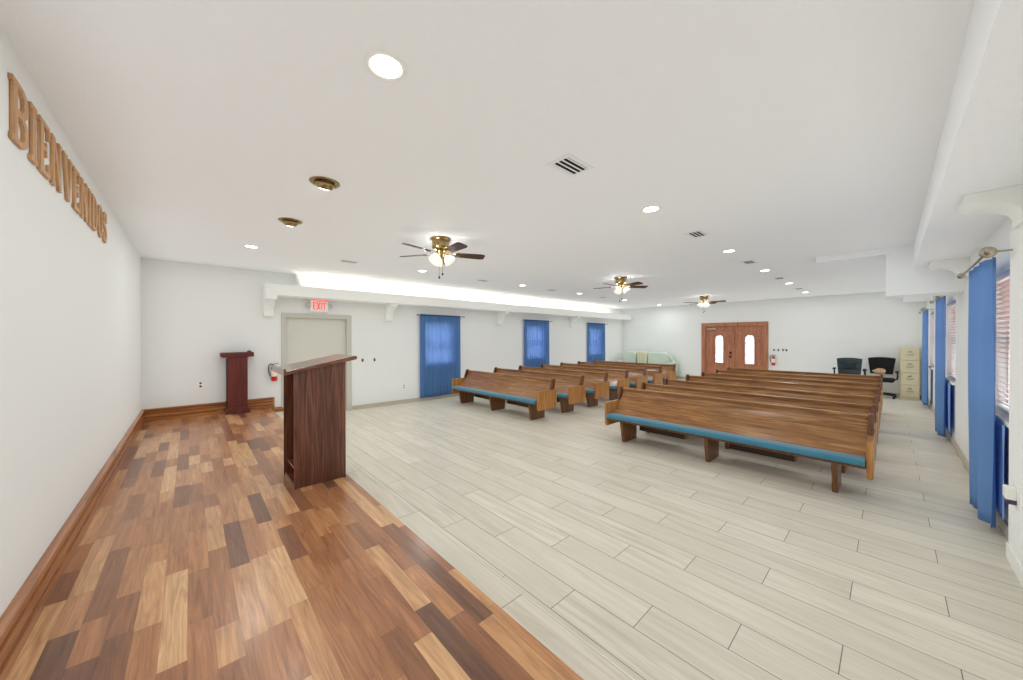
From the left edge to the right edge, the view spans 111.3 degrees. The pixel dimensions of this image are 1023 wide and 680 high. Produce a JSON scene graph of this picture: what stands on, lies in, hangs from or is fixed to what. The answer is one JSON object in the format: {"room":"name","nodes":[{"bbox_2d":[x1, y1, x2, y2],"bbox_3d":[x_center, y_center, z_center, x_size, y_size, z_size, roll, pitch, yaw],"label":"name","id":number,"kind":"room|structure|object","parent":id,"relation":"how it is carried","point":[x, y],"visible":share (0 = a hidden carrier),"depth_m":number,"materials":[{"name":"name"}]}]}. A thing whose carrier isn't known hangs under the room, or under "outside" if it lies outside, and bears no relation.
{"room":"house of worship","nodes":[
{"label":"house of worship","id":0,"kind":"room"},
{"bbox_2d":[0,26,141,616],"bbox_3d":[-2.847,0.132,2.178,0.160,2.720,8.580,0,0,-43],"label":"wall","id":1,"kind":"structure","parent":0,"point":[71,377],"depth_m":1.82,"materials":[{"name":"paint"}]},
{"bbox_2d":[8,72,28,149],"bbox_3d":[-2.100,-0.954,1.489,0.012,0.262,0.191,0,0,-43],"label":"letter","id":2,"kind":"object","parent":1,"relation":"attached to","point":[16,115],"depth_m":1.46,"materials":[{"name":"brown wood"}]},
{"bbox_2d":[28,101,37,165],"bbox_3d":[-2.219,-0.955,1.619,0.012,0.262,0.085,0,0,-43],"label":"letter","id":3,"kind":"object","parent":1,"relation":"attached to","point":[32,155],"depth_m":1.60,"materials":[{"name":"brown wood"}]},
{"bbox_2d":[36,114,50,179],"bbox_3d":[-2.331,-0.955,1.740,0.012,0.262,0.165,0,0,-43],"label":"letter","id":4,"kind":"object","parent":1,"relation":"attached to","point":[42,148],"depth_m":1.71,"materials":[{"name":"brown wood"}]},
{"bbox_2d":[49,133,61,192],"bbox_3d":[-2.479,-0.956,1.902,0.012,0.262,0.195,0,0,-43],"label":"letter","id":5,"kind":"object","parent":1,"relation":"attached to","point":[55,148],"depth_m":1.89,"materials":[{"name":"brown wood"}]},
{"bbox_2d":[62,150,72,201],"bbox_3d":[-2.638,-0.956,2.074,0.012,0.262,0.195,0,0,-43],"label":"letter","id":6,"kind":"object","parent":1,"relation":"attached to","point":[67,168],"depth_m":2.06,"materials":[{"name":"brown wood"}]},
{"bbox_2d":[0,410,144,679],"bbox_3d":[-2.775,1.158,2.248,0.034,0.192,8.260,0,0,-43],"label":"baseboard","id":7,"kind":"structure","parent":1,"relation":"attached to","point":[17,622],"depth_m":1.76,"materials":[{"name":"brown wood"}]},
{"bbox_2d":[71,165,80,213],"bbox_3d":[-2.787,-0.957,2.236,0.012,0.262,0.165,0,0,-43],"label":"letter","id":8,"kind":"object","parent":1,"relation":"attached to","point":[76,206],"depth_m":2.20,"materials":[{"name":"brown wood"}]},
{"bbox_2d":[79,177,87,222],"bbox_3d":[-2.936,-0.958,2.397,0.012,0.262,0.195,0,0,-43],"label":"letter","id":9,"kind":"object","parent":1,"relation":"attached to","point":[83,186],"depth_m":2.39,"materials":[{"name":"brown wood"}]},
{"bbox_2d":[87,188,91,226],"bbox_3d":[-3.057,-0.958,2.529,0.012,0.262,0.085,0,0,-43],"label":"letter","id":10,"kind":"object","parent":1,"relation":"attached to","point":[89,224],"depth_m":2.52,"materials":[{"name":"brown wood"}]},
{"bbox_2d":[90,193,97,230],"bbox_3d":[-3.177,-0.959,2.659,0.012,0.262,0.190,0,0,-43],"label":"letter","id":11,"kind":"object","parent":1,"relation":"attached to","point":[94,212],"depth_m":2.64,"materials":[{"name":"brown wood"}]},
{"bbox_2d":[97,205,102,237],"bbox_3d":[-3.331,-0.959,2.826,0.012,0.262,0.185,0,0,-43],"label":"letter","id":12,"kind":"object","parent":1,"relation":"attached to","point":[99,208],"depth_m":2.81,"materials":[{"name":"brown wood"}]},
{"bbox_2d":[102,212,106,242],"bbox_3d":[-3.473,-0.960,2.980,0.012,0.262,0.151,0,0,-43],"label":"letter","id":13,"kind":"object","parent":1,"relation":"attached to","point":[104,236],"depth_m":2.97,"materials":[{"name":"brown wood"}]},
{"bbox_2d":[6,408,583,679],"bbox_3d":[-2.196,1.370,2.782,1.607,0.238,8.260,0,0,-43],"label":"floor","id":14,"kind":"structure","parent":0,"point":[200,559],"depth_m":1.76,"materials":[{"name":"brown wood"}]},
{"bbox_2d":[220,350,253,414],"bbox_3d":[-4.667,0.710,5.942,0.447,1.058,0.200,0,0,-43],"label":"lectern","id":15,"kind":"object","parent":14,"relation":"on","point":[236,362],"visible":1,"depth_m":5.87,"materials":[{"name":"brown wood"}]},
{"bbox_2d":[272,354,356,488],"bbox_3d":[-1.821,0.698,3.233,0.576,1.101,0.550,0,0,-43],"label":"lectern","id":16,"kind":"object","parent":14,"relation":"on","point":[314,390],"visible":1,"depth_m":3.07,"materials":[{"name":"brown wood"}]},
{"bbox_2d":[287,457,293,468],"bbox_3d":[-1.820,1.109,3.224,0.365,0.020,0.414,0,0,-43],"label":"shelf","id":17,"kind":"object","parent":16,"relation":"attached to","point":[290,460],"depth_m":3.19,"materials":[{"name":"brown wood"}]},
{"bbox_2d":[141,258,621,408],"bbox_3d":[-0.511,0.096,10.050,13.940,2.720,0.160,0,0,-43],"label":"wall","id":18,"kind":"structure","parent":0,"point":[191,313],"depth_m":6.40,"materials":[{"name":"paint"}]},
{"bbox_2d":[142,397,271,421],"bbox_3d":[-4.970,1.144,5.818,1.640,0.192,0.034,0,0,-43],"label":"baseboard","id":19,"kind":"structure","parent":18,"relation":"attached to","point":[165,413],"depth_m":5.65,"materials":[{"name":"brown wood"}]},
{"bbox_2d":[263,283,268,295],"bbox_3d":[-4.325,-0.882,6.145,0.035,0.205,0.415,0,0,-43],"label":"trim","id":20,"kind":"structure","parent":18,"relation":"attached to","point":[266,285],"depth_m":6.00,"materials":[{"name":"paint"}]},
{"bbox_2d":[263,299,275,316],"bbox_3d":[-4.298,-0.606,6.208,0.150,0.362,0.360,0,0,-43],"label":"trim","id":21,"kind":"structure","parent":18,"relation":"attached to","point":[268,304],"depth_m":6.25,"materials":[{"name":"paint"}]},
{"bbox_2d":[263,294,276,299],"bbox_3d":[-4.279,-0.750,6.188,0.160,0.072,0.415,0,0,-43],"label":"trim","id":22,"kind":"structure","parent":18,"relation":"attached to","point":[267,296],"depth_m":6.04,"materials":[{"name":"paint"}]},
{"bbox_2d":[268,363,277,380],"bbox_3d":[-4.326,0.582,6.349,0.117,0.326,0.136,0,0,9],"label":"fire extinguisher","id":23,"kind":"object","parent":18,"relation":"attached to","point":[273,375],"visible":0.67,"depth_m":6.31,"materials":[{"name":"red metal"}]},
{"bbox_2d":[272,397,274,411],"bbox_3d":[-4.355,1.182,6.387,0.035,0.275,0.030,0,0,-43],"label":"trim","id":24,"kind":"structure","parent":18,"relation":"attached to","point":[273,398],"depth_m":6.38,"materials":[{"name":"brown wood"}]},
{"bbox_2d":[295,274,300,285],"bbox_3d":[-3.964,-1.036,6.493,0.030,0.420,0.390,0,0,-43],"label":"trim","id":25,"kind":"structure","parent":18,"relation":"attached to","point":[297,282],"depth_m":6.53,"materials":[{"name":"paint"}]},
{"bbox_2d":[281,313,351,410],"bbox_3d":[-3.838,0.481,6.929,1.243,1.982,0.108,0,0,-43],"label":"door","id":26,"kind":"structure","parent":18,"relation":"in","point":[304,337],"depth_m":6.91,"materials":[{"name":"grey paint"}]},
{"bbox_2d":[305,299,332,312],"bbox_3d":[-3.782,-0.673,6.869,0.484,0.250,0.085,0,0,-43],"label":"exit sign","id":27,"kind":"object","parent":18,"relation":"attached to","point":[315,305],"visible":1,"depth_m":6.83,"materials":[{"name":"white plastic"}]},
{"bbox_2d":[384,303,397,320],"bbox_3d":[-2.661,-0.613,7.715,0.150,0.362,0.360,0,0,-43],"label":"corbel","id":28,"kind":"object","parent":18,"relation":"attached to","point":[388,308],"depth_m":7.74,"materials":[{"name":"paint"}]},
{"bbox_2d":[352,393,458,409],"bbox_3d":[0.666,1.409,11.022,10.900,0.085,0.012,0,0,-43],"label":"baseboard","id":29,"kind":"structure","parent":18,"relation":"attached to","point":[356,407],"depth_m":8.03,"materials":[{"name":"beige wood"}]},
{"bbox_2d":[269,283,630,319],"bbox_3d":[0.247,-0.905,10.357,12.400,0.194,0.410,0,0,-43],"label":"trim","id":30,"kind":"structure","parent":18,"relation":"attached to","point":[281,290],"depth_m":7.88,"materials":[{"name":"paint"}]},
{"bbox_2d":[275,411,635,679],"bbox_3d":[-1.528,1.409,3.397,0.210,0.155,8.260,0,0,-43],"label":"trim","id":31,"kind":"structure","parent":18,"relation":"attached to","point":[582,659],"depth_m":1.83,"materials":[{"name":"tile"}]},
{"bbox_2d":[497,311,508,324],"bbox_3d":[-0.233,-0.625,9.950,0.150,0.362,0.360,0,0,-43],"label":"trim","id":32,"kind":"structure","parent":18,"relation":"attached to","point":[500,315],"depth_m":9.97,"materials":[{"name":"paint"}]},
{"bbox_2d":[570,316,579,326],"bbox_3d":[2.217,-0.636,12.206,0.150,0.362,0.360,0,0,-43],"label":"trim","id":33,"kind":"structure","parent":18,"relation":"attached to","point":[572,319],"depth_m":12.22,"materials":[{"name":"paint"}]},
{"bbox_2d":[0,0,973,308],"bbox_3d":[2.339,-1.327,6.946,14.260,0.150,8.580,0,0,-43],"label":"ceiling","id":34,"kind":"structure","parent":0,"point":[790,134],"depth_m":2.03,"materials":[{"name":"paint"}]},
{"bbox_2d":[243,245,259,248],"bbox_3d":[-3.440,-1.236,4.617,0.180,0.012,0.180,0,0,-43],"label":"recessed light","id":35,"kind":"object","parent":34,"relation":"in","point":[247,246],"visible":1,"depth_m":4.61,"materials":[{"name":"white plastic"}]},
{"bbox_2d":[278,217,301,226],"bbox_3d":[-2.292,-1.223,3.621,0.216,0.102,0.216,0,0,-43],"label":"light","id":36,"kind":"object","parent":34,"relation":"attached to","point":[291,222],"visible":0.98,"depth_m":3.57,"materials":[{"name":"gold metal"}]},
{"bbox_2d":[309,176,339,190],"bbox_3d":[-1.459,-1.220,2.730,0.216,0.102,0.216,0,0,-43],"label":"light","id":37,"kind":"object","parent":34,"relation":"attached to","point":[325,183],"visible":1,"depth_m":2.68,"materials":[{"name":"gold metal"}]},
{"bbox_2d":[337,259,359,263],"bbox_3d":[-2.574,-1.239,5.536,0.290,0.005,0.200,0,0,-43],"label":"ceiling vent","id":38,"kind":"object","parent":34,"relation":"in","point":[341,260],"visible":1,"depth_m":5.51,"materials":[{"name":"white metal"}]},
{"bbox_2d":[364,50,406,81],"bbox_3d":[-0.562,-1.224,1.564,0.180,0.012,0.180,0,0,-43],"label":"recessed light","id":39,"kind":"object","parent":34,"relation":"in","point":[385,65],"visible":1,"depth_m":1.56,"materials":[{"name":"white plastic"}]},
{"bbox_2d":[400,236,484,278],"bbox_3d":[-0.851,-0.994,4.241,1.067,0.488,1.042,0,0,-43],"label":"ceiling fan","id":40,"kind":"object","parent":34,"relation":"hanging from","point":[440,244],"visible":1,"depth_m":4.21,"materials":[{"name":"gold metal"}]},
{"bbox_2d":[546,153,593,177],"bbox_3d":[0.417,-1.228,2.472,0.290,0.005,0.200,0,0,-43],"label":"ceiling vent","id":41,"kind":"object","parent":34,"relation":"in","point":[569,165],"visible":1,"depth_m":2.46,"materials":[{"name":"white metal"}]},
{"bbox_2d":[593,276,647,301],"bbox_3d":[2.190,-1.008,6.950,1.067,0.488,1.042,0,0,-29],"label":"ceiling fan","id":42,"kind":"object","parent":34,"relation":"hanging from","point":[621,280],"visible":1,"depth_m":6.91,"materials":[{"name":"gold metal"}]},
{"bbox_2d":[641,205,660,212],"bbox_3d":[1.314,-1.233,3.291,0.180,0.012,0.180,0,0,-43],"label":"recessed light","id":43,"kind":"object","parent":34,"relation":"in","point":[653,208],"visible":1,"depth_m":3.29,"materials":[{"name":"white plastic"}]},
{"bbox_2d":[683,230,709,237],"bbox_3d":[2.171,-1.236,4.087,0.290,0.005,0.200,0,0,-43],"label":"ceiling vent","id":44,"kind":"object","parent":34,"relation":"in","point":[699,233],"visible":1,"depth_m":4.09,"materials":[{"name":"white metal"}]},
{"bbox_2d":[683,295,725,312],"bbox_3d":[5.564,-1.024,10.036,1.042,0.488,1.067,0,0,38],"label":"ceiling fan","id":45,"kind":"object","parent":34,"relation":"hanging from","point":[705,303],"visible":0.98,"depth_m":9.99,"materials":[{"name":"gold metal"}]},
{"bbox_2d":[722,249,735,252],"bbox_3d":[3.035,-1.241,4.876,0.180,0.012,0.180,0,0,-43],"label":"recessed light","id":46,"kind":"object","parent":34,"relation":"in","point":[729,250],"visible":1,"depth_m":4.88,"materials":[{"name":"white plastic"}]},
{"bbox_2d":[740,260,758,264],"bbox_3d":[3.805,-1.244,5.591,0.290,0.005,0.200,0,0,-43],"label":"ceiling vent","id":47,"kind":"object","parent":34,"relation":"in","point":[749,261],"visible":1,"depth_m":5.60,"materials":[{"name":"white metal"}]},
{"bbox_2d":[816,248,885,266],"bbox_3d":[5.002,-1.203,5.154,0.490,0.085,0.715,0,0,-43],"label":"trim","id":48,"kind":"structure","parent":34,"relation":"attached to","point":[877,254],"depth_m":5.04,"materials":[{"name":"paint"}]},
{"bbox_2d":[346,378,1022,679],"bbox_3d":[2.341,1.568,6.959,14.540,0.200,8.860,0,0,-43],"label":"floor","id":49,"kind":"structure","parent":0,"point":[671,563],"depth_m":2.59,"materials":[{"name":"beige tile"}]},
{"bbox_2d":[451,369,556,419],"bbox_3d":[-0.284,1.092,7.354,0.595,0.752,2.770,0,0,-43],"label":"pew","id":50,"kind":"object","parent":49,"relation":"on","point":[539,395],"visible":1,"depth_m":7.15,"materials":[{"name":"brown wood"}]},
{"bbox_2d":[451,386,536,403],"bbox_3d":[-0.430,1.107,7.220,0.200,0.059,2.668,0,0,-43],"label":"seat cushion","id":51,"kind":"object","parent":50,"relation":"on","point":[519,398],"depth_m":7.04,"materials":[{"name":"teal fabric"}]},
{"bbox_2d":[493,367,584,412],"bbox_3d":[0.378,1.089,7.963,0.595,0.752,2.770,0,0,-43],"label":"pew","id":52,"kind":"object","parent":49,"relation":"on","point":[570,388],"visible":0.52,"depth_m":7.22,"materials":[{"name":"brown wood"}]},
{"bbox_2d":[557,393,567,397],"bbox_3d":[0.232,1.104,7.830,0.200,0.059,2.668,0,0,-43],"label":"seat cushion","id":53,"kind":"object","parent":52,"relation":"on","point":[559,395],"depth_m":6.92,"materials":[{"name":"teal fabric"}]},
{"bbox_2d":[518,365,608,406],"bbox_3d":[1.032,1.086,8.566,0.595,0.752,2.770,0,0,-43],"label":"pew","id":54,"kind":"object","parent":49,"relation":"on","point":[596,384],"visible":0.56,"depth_m":7.79,"materials":[{"name":"brown wood"}]},
{"bbox_2d":[540,364,629,400],"bbox_3d":[1.687,1.083,9.169,0.595,0.752,2.770,0,0,-43],"label":"pew","id":55,"kind":"object","parent":49,"relation":"on","point":[616,378],"visible":0.32,"depth_m":8.42,"materials":[{"name":"brown wood"}]},
{"bbox_2d":[560,362,646,388],"bbox_3d":[2.349,1.079,9.778,0.595,0.752,2.770,0,0,-43],"label":"pew","id":56,"kind":"object","parent":49,"relation":"on","point":[637,376],"visible":0.37,"depth_m":9.08,"materials":[{"name":"brown wood"}]},
{"bbox_2d":[577,361,662,384],"bbox_3d":[3.004,1.076,10.381,0.595,0.752,2.770,0,0,-43],"label":"pew","id":57,"kind":"object","parent":49,"relation":"on","point":[654,374],"visible":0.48,"depth_m":9.64,"materials":[{"name":"brown wood"}]},
{"bbox_2d":[593,360,675,384],"bbox_3d":[3.659,1.073,10.984,0.595,0.752,2.770,0,0,-43],"label":"pew","id":58,"kind":"object","parent":49,"relation":"on","point":[668,370],"visible":0.29,"depth_m":10.27,"materials":[{"name":"brown wood"}]},
{"bbox_2d":[615,351,677,376],"bbox_3d":[5.154,0.945,13.475,0.850,0.985,2.200,0,0,-43],"label":"sofa","id":59,"kind":"object","parent":49,"relation":"on","point":[629,356],"visible":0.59,"depth_m":13.29,"materials":[{"name":"fabric"}]},
{"bbox_2d":[624,351,636,362],"bbox_3d":[4.775,0.693,13.981,0.220,0.485,0.520,0,0,-43],"label":"cushion","id":60,"kind":"object","parent":59,"relation":"on","point":[629,356],"depth_m":13.87,"materials":[{"name":"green fabric"}]},
{"bbox_2d":[637,352,647,362],"bbox_3d":[5.114,0.694,13.613,0.220,0.485,0.400,0,0,-43],"label":"cushion","id":61,"kind":"object","parent":59,"relation":"on","point":[642,357],"depth_m":13.50,"materials":[{"name":"fabric"}]},
{"bbox_2d":[648,352,668,363],"bbox_3d":[5.534,0.696,13.157,0.220,0.485,0.760,0,0,-43],"label":"cushion","id":62,"kind":"object","parent":59,"relation":"on","point":[653,357],"depth_m":13.04,"materials":[{"name":"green fabric"}]},
{"bbox_2d":[605,386,874,492],"bbox_3d":[2.499,1.103,4.330,0.595,0.752,2.770,0,0,-43],"label":"pew","id":63,"kind":"object","parent":49,"relation":"on","point":[784,432],"visible":1,"depth_m":4.04,"materials":[{"name":"brown wood"}]},
{"bbox_2d":[606,413,865,466],"bbox_3d":[2.354,1.119,4.196,0.200,0.059,2.668,0,0,-43],"label":"seat cushion","id":64,"kind":"object","parent":63,"relation":"on","point":[835,456],"depth_m":3.86,"materials":[{"name":"teal fabric"}]},
{"bbox_2d":[641,382,876,472],"bbox_3d":[3.044,1.101,4.831,0.595,0.752,2.770,0,0,-43],"label":"pew","id":65,"kind":"object","parent":49,"relation":"on","point":[779,400],"visible":0.25,"depth_m":4.60,"materials":[{"name":"brown wood"}]},
{"bbox_2d":[664,378,878,443],"bbox_3d":[3.684,1.098,5.420,0.595,0.752,2.770,0,0,-43],"label":"pew","id":66,"kind":"object","parent":49,"relation":"on","point":[846,398],"visible":0.17,"depth_m":5.23,"materials":[{"name":"brown wood"}]},
{"bbox_2d":[685,374,879,428],"bbox_3d":[4.434,1.094,6.111,0.595,0.752,2.770,0,0,-43],"label":"pew","id":67,"kind":"object","parent":49,"relation":"on","point":[757,383],"visible":0.26,"depth_m":5.96,"materials":[{"name":"brown wood"}]},
{"bbox_2d":[701,372,880,418],"bbox_3d":[5.067,1.091,6.694,0.595,0.752,2.770,0,0,-43],"label":"pew","id":68,"kind":"object","parent":49,"relation":"on","point":[748,377],"visible":0.16,"depth_m":6.56,"materials":[{"name":"brown wood"}]},
{"bbox_2d":[716,369,881,410],"bbox_3d":[5.773,1.088,7.344,0.595,0.752,2.770,0,0,-43],"label":"pew","id":69,"kind":"object","parent":49,"relation":"on","point":[812,377],"visible":0.2,"depth_m":7.22,"materials":[{"name":"brown wood"}]},
{"bbox_2d":[727,367,882,403],"bbox_3d":[6.421,1.085,7.940,0.595,0.752,2.770,0,0,-43],"label":"pew","id":70,"kind":"object","parent":49,"relation":"on","point":[728,368],"visible":0.17,"depth_m":7.83,"materials":[{"name":"brown wood"}]},
{"bbox_2d":[872,368,885,374],"bbox_3d":[7.476,0.638,7.100,0.105,0.135,0.184,0,0,-29],"label":"cloth bundle","id":71,"kind":"object","parent":70,"relation":"on","point":[880,371],"visible":1,"depth_m":7.08,"materials":[{"name":"beige fabric"}]},
{"bbox_2d":[832,358,865,374],"bbox_3d":[8.788,0.962,9.097,0.635,0.984,0.639,0,0,-45],"label":"office chair","id":72,"kind":"object","parent":49,"relation":"on","point":[845,365],"visible":0.44,"depth_m":9.20,"materials":[{"name":"black fabric"}]},
{"bbox_2d":[843,362,855,368],"bbox_3d":[8.890,0.674,9.194,0.040,0.160,0.240,0,0,-45],"label":"cushion","id":73,"kind":"object","parent":72,"relation":"on","point":[846,365],"depth_m":9.19,"materials":[{"name":"black fabric"}]},
{"bbox_2d":[866,357,899,398],"bbox_3d":[9.411,0.949,8.908,0.635,1.009,0.639,0,0,-39],"label":"office chair","id":74,"kind":"object","parent":49,"relation":"on","point":[886,363],"visible":0.61,"depth_m":8.96,"materials":[{"name":"black plastic"}]},
{"bbox_2d":[900,347,919,399],"bbox_3d":[9.886,0.818,8.676,0.486,1.275,0.320,0,0,-43],"label":"filing cabinet","id":75,"kind":"object","parent":49,"relation":"on","point":[909,356],"visible":1,"depth_m":8.53,"materials":[{"name":"beige metal"}]},
{"bbox_2d":[622,292,926,394],"bbox_3d":[7.527,0.084,11.727,0.160,2.720,8.580,0,0,-43],"label":"wall","id":76,"kind":"structure","parent":0,"point":[816,331],"depth_m":10.38,"materials":[{"name":"paint"}]},
{"bbox_2d":[701,321,767,372],"bbox_3d":[7.460,0.426,11.747,0.175,2.035,1.954,0,0,-43],"label":"door","id":77,"kind":"structure","parent":76,"relation":"in","point":[734,334],"depth_m":11.71,"materials":[{"name":"brown wood"}]},
{"bbox_2d":[927,217,1013,523],"bbox_3d":[5.191,0.120,3.855,13.940,2.720,0.160,0,0,-43],"label":"wall","id":78,"kind":"structure","parent":0,"point":[1000,239],"depth_m":4.24,"materials":[{"name":"paint"}]},
{"bbox_2d":[918,307,929,313],"bbox_3d":[8.913,-0.629,7.516,1.340,0.080,0.190,0,0,-43],"label":"curtain rod","id":79,"kind":"object","parent":78,"relation":"attached to","point":[923,308],"visible":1,"depth_m":7.16,"materials":[{"name":"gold metal"}]},
{"bbox_2d":[922,310,928,405],"bbox_3d":[9.023,0.378,7.623,0.702,2.055,0.082,0,0,-43],"label":"curtain","id":80,"kind":"object","parent":79,"relation":"hanging from","point":[925,314],"visible":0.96,"depth_m":7.47,"materials":[{"name":"blue fabric"}]},
{"bbox_2d":[886,244,963,298],"bbox_3d":[5.465,-0.919,4.653,0.490,0.650,0.650,0,0,-43],"label":"trim","id":81,"kind":"structure","parent":78,"relation":"attached to","point":[903,280],"depth_m":4.56,"materials":[{"name":"paint"}]},
{"bbox_2d":[929,295,945,303],"bbox_3d":[6.386,-0.617,5.190,1.410,0.080,0.190,0,0,-43],"label":"curtain rod","id":82,"kind":"object","parent":78,"relation":"attached to","point":[931,301],"visible":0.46,"depth_m":5.25,"materials":[{"name":"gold metal"}]},
{"bbox_2d":[935,296,945,436],"bbox_3d":[6.496,0.390,5.296,0.772,2.055,0.082,0,0,-43],"label":"curtain","id":83,"kind":"object","parent":82,"relation":"hanging from","point":[940,307],"visible":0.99,"depth_m":5.12,"materials":[{"name":"blue fabric"}]},
{"bbox_2d":[929,257,969,279],"bbox_3d":[5.180,-0.829,4.143,0.260,0.215,0.285,0,0,-43],"label":"trim","id":84,"kind":"structure","parent":78,"relation":"attached to","point":[959,265],"depth_m":4.04,"materials":[{"name":"paint"}]},
{"bbox_2d":[946,377,955,384],"bbox_3d":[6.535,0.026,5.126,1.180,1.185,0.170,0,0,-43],"label":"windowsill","id":85,"kind":"structure","parent":78,"relation":"in","point":[950,380],"depth_m":5.06,"materials":[{"name":"white plastic"}]},
{"bbox_2d":[946,381,950,432],"bbox_3d":[6.366,0.953,5.101,0.771,0.682,0.024,0,0,-43],"label":"curtain","id":86,"kind":"object","parent":85,"relation":"hanging from","point":[948,385],"visible":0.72,"depth_m":4.96,"materials":[{"name":"blue fabric"}]},
{"bbox_2d":[950,301,955,378],"bbox_3d":[6.535,0.006,5.126,1.096,1.141,0.060,0,0,-43],"label":"window blind","id":87,"kind":"object","parent":78,"relation":"attached to","point":[953,305],"visible":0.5,"depth_m":5.32,"materials":[{"name":"white plastic"}]},
{"bbox_2d":[903,0,1022,301],"bbox_3d":[5.001,-1.089,4.056,13.940,0.305,0.400,0,0,-43],"label":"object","id":88,"kind":"structure","parent":78,"relation":"attached to","point":[980,149],"depth_m":1.65,"materials":[{"name":"paint"}]},
{"bbox_2d":[928,398,1007,540],"bbox_3d":[5.806,1.426,4.543,12.114,0.100,0.012,0,0,-43],"label":"baseboard","id":89,"kind":"structure","parent":78,"relation":"attached to","point":[1003,525],"depth_m":4.06,"materials":[{"name":"tile"}]},
{"bbox_2d":[957,247,1012,278],"bbox_3d":[3.785,-0.605,2.796,1.460,0.080,0.190,0,0,-43],"label":"curtain rod","id":90,"kind":"object","parent":78,"relation":"attached to","point":[986,252],"visible":1,"depth_m":2.40,"materials":[{"name":"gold metal"}]},
{"bbox_2d":[968,257,995,527],"bbox_3d":[3.895,0.402,2.902,0.822,2.055,0.082,0,0,-43],"label":"curtain","id":91,"kind":"object","parent":90,"relation":"hanging from","point":[982,279],"visible":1,"depth_m":2.73,"materials":[{"name":"blue fabric"}]},
{"bbox_2d":[959,184,1022,228],"bbox_3d":[3.083,-0.819,2.213,0.260,0.215,0.285,0,0,-43],"label":"trim","id":92,"kind":"structure","parent":78,"relation":"attached to","point":[1007,201],"depth_m":2.17,"materials":[{"name":"paint"}]},
{"bbox_2d":[995,310,1009,427],"bbox_3d":[3.982,0.038,2.776,1.080,1.185,0.170,0,0,-43],"label":"window","id":93,"kind":"structure","parent":78,"relation":"in","point":[1003,417],"depth_m":2.80,"materials":[{"name":"white plastic"}]},
{"bbox_2d":[995,419,1004,519],"bbox_3d":[3.850,0.964,2.784,0.771,0.682,0.024,0,0,-43],"label":"curtain","id":94,"kind":"object","parent":93,"relation":"hanging from","point":[999,427],"visible":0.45,"depth_m":2.63,"materials":[{"name":"blue fabric"}]},
{"bbox_2d":[995,269,1009,413],"bbox_3d":[3.982,0.018,2.776,0.996,1.141,0.060,0,0,-43],"label":"window blind","id":95,"kind":"object","parent":93,"relation":"attached to","point":[1003,279],"visible":0.41,"depth_m":2.96,"materials":[{"name":"white plastic"}]},
{"bbox_2d":[1002,483,1019,510],"bbox_3d":[3.202,0.998,2.241,0.120,0.140,0.050,0,0,-43],"label":"electrical outlet","id":96,"kind":"object","parent":78,"relation":"attached to","point":[1011,494],"visible":1,"depth_m":2.22,"materials":[{"name":"white plastic"}]},
{"bbox_2d":[1006,542,1022,587],"bbox_3d":[3.161,1.439,2.140,0.720,0.100,0.060,0,0,-43],"label":"trim","id":97,"kind":"structure","parent":78,"relation":"attached to","point":[1014,562],"depth_m":2.24,"materials":[{"name":"paint"}]},
{"bbox_2d":[1008,225,1022,566],"bbox_3d":[3.163,0.379,2.133,0.700,2.220,0.052,0,0,-43],"label":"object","id":98,"kind":"structure","parent":78,"relation":"attached to","point":[1015,517],"depth_m":2.25,"materials":[{"name":"paint"}]},
{"label":"outside","id":99,"kind":"structure","parent":0,"visible":0},
{"bbox_2d":[716,352,753,363],"bbox_3d":[5.665,1.758,8.620,80.000,0.100,85.000,0,0,-43],"label":"ground","id":100,"kind":"structure","parent":99,"point":[719,353],"depth_m":31.85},
{"bbox_3d":[-1.758,-0.597,8.709,1.366,0.030,0.121,0,0,-43],"label":"curtain rod","id":101,"kind":"object","parent":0,"visible":0},
{"bbox_2d":[420,314,440,397],"bbox_3d":[-1.965,0.384,8.520,0.577,2.010,0.045,0,0,-43],"label":"sheer curtain","id":102,"kind":"object","parent":101,"relation":"hanging from","point":[430,326],"visible":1,"depth_m":8.50,"materials":[{"name":"blue fabric"}]},
{"bbox_2d":[441,315,460,394],"bbox_3d":[-1.547,0.377,8.905,0.577,2.000,0.045,0,0,-43],"label":"sheer curtain","id":103,"kind":"object","parent":101,"relation":"hanging from","point":[450,326],"visible":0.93,"depth_m":8.88,"materials":[{"name":"blue fabric"}]},
{"bbox_3d":[0.812,-0.609,11.075,1.366,0.030,0.121,0,0,-43],"label":"curtain rod","id":104,"kind":"object","parent":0,"visible":0},
{"bbox_2d":[524,319,536,366],"bbox_3d":[0.605,0.372,10.885,0.577,2.010,0.045,0,0,-43],"label":"sheer curtain","id":105,"kind":"object","parent":104,"relation":"hanging from","point":[530,327],"visible":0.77,"depth_m":10.87,"materials":[{"name":"blue fabric"}]},
{"bbox_2d":[537,320,548,366],"bbox_3d":[1.023,0.365,11.270,0.577,2.000,0.045,0,0,-43],"label":"sheer curtain","id":106,"kind":"object","parent":104,"relation":"hanging from","point":[542,325],"visible":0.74,"depth_m":11.24,"materials":[{"name":"blue fabric"}]},
{"bbox_3d":[3.247,-0.621,13.316,1.366,0.030,0.121,0,0,-43],"label":"curtain rod","id":107,"kind":"object","parent":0,"visible":0},
{"bbox_2d":[588,323,596,361],"bbox_3d":[3.040,0.360,13.127,0.577,2.010,0.045,0,0,-43],"label":"sheer curtain","id":108,"kind":"object","parent":107,"relation":"hanging from","point":[592,328],"visible":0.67,"depth_m":13.12,"materials":[{"name":"blue fabric"}]},
{"bbox_2d":[597,323,604,360],"bbox_3d":[3.458,0.353,13.512,0.577,2.000,0.045,0,0,-43],"label":"sheer curtain","id":109,"kind":"object","parent":107,"relation":"hanging from","point":[600,326],"visible":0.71,"depth_m":13.54,"materials":[{"name":"blue fabric"}]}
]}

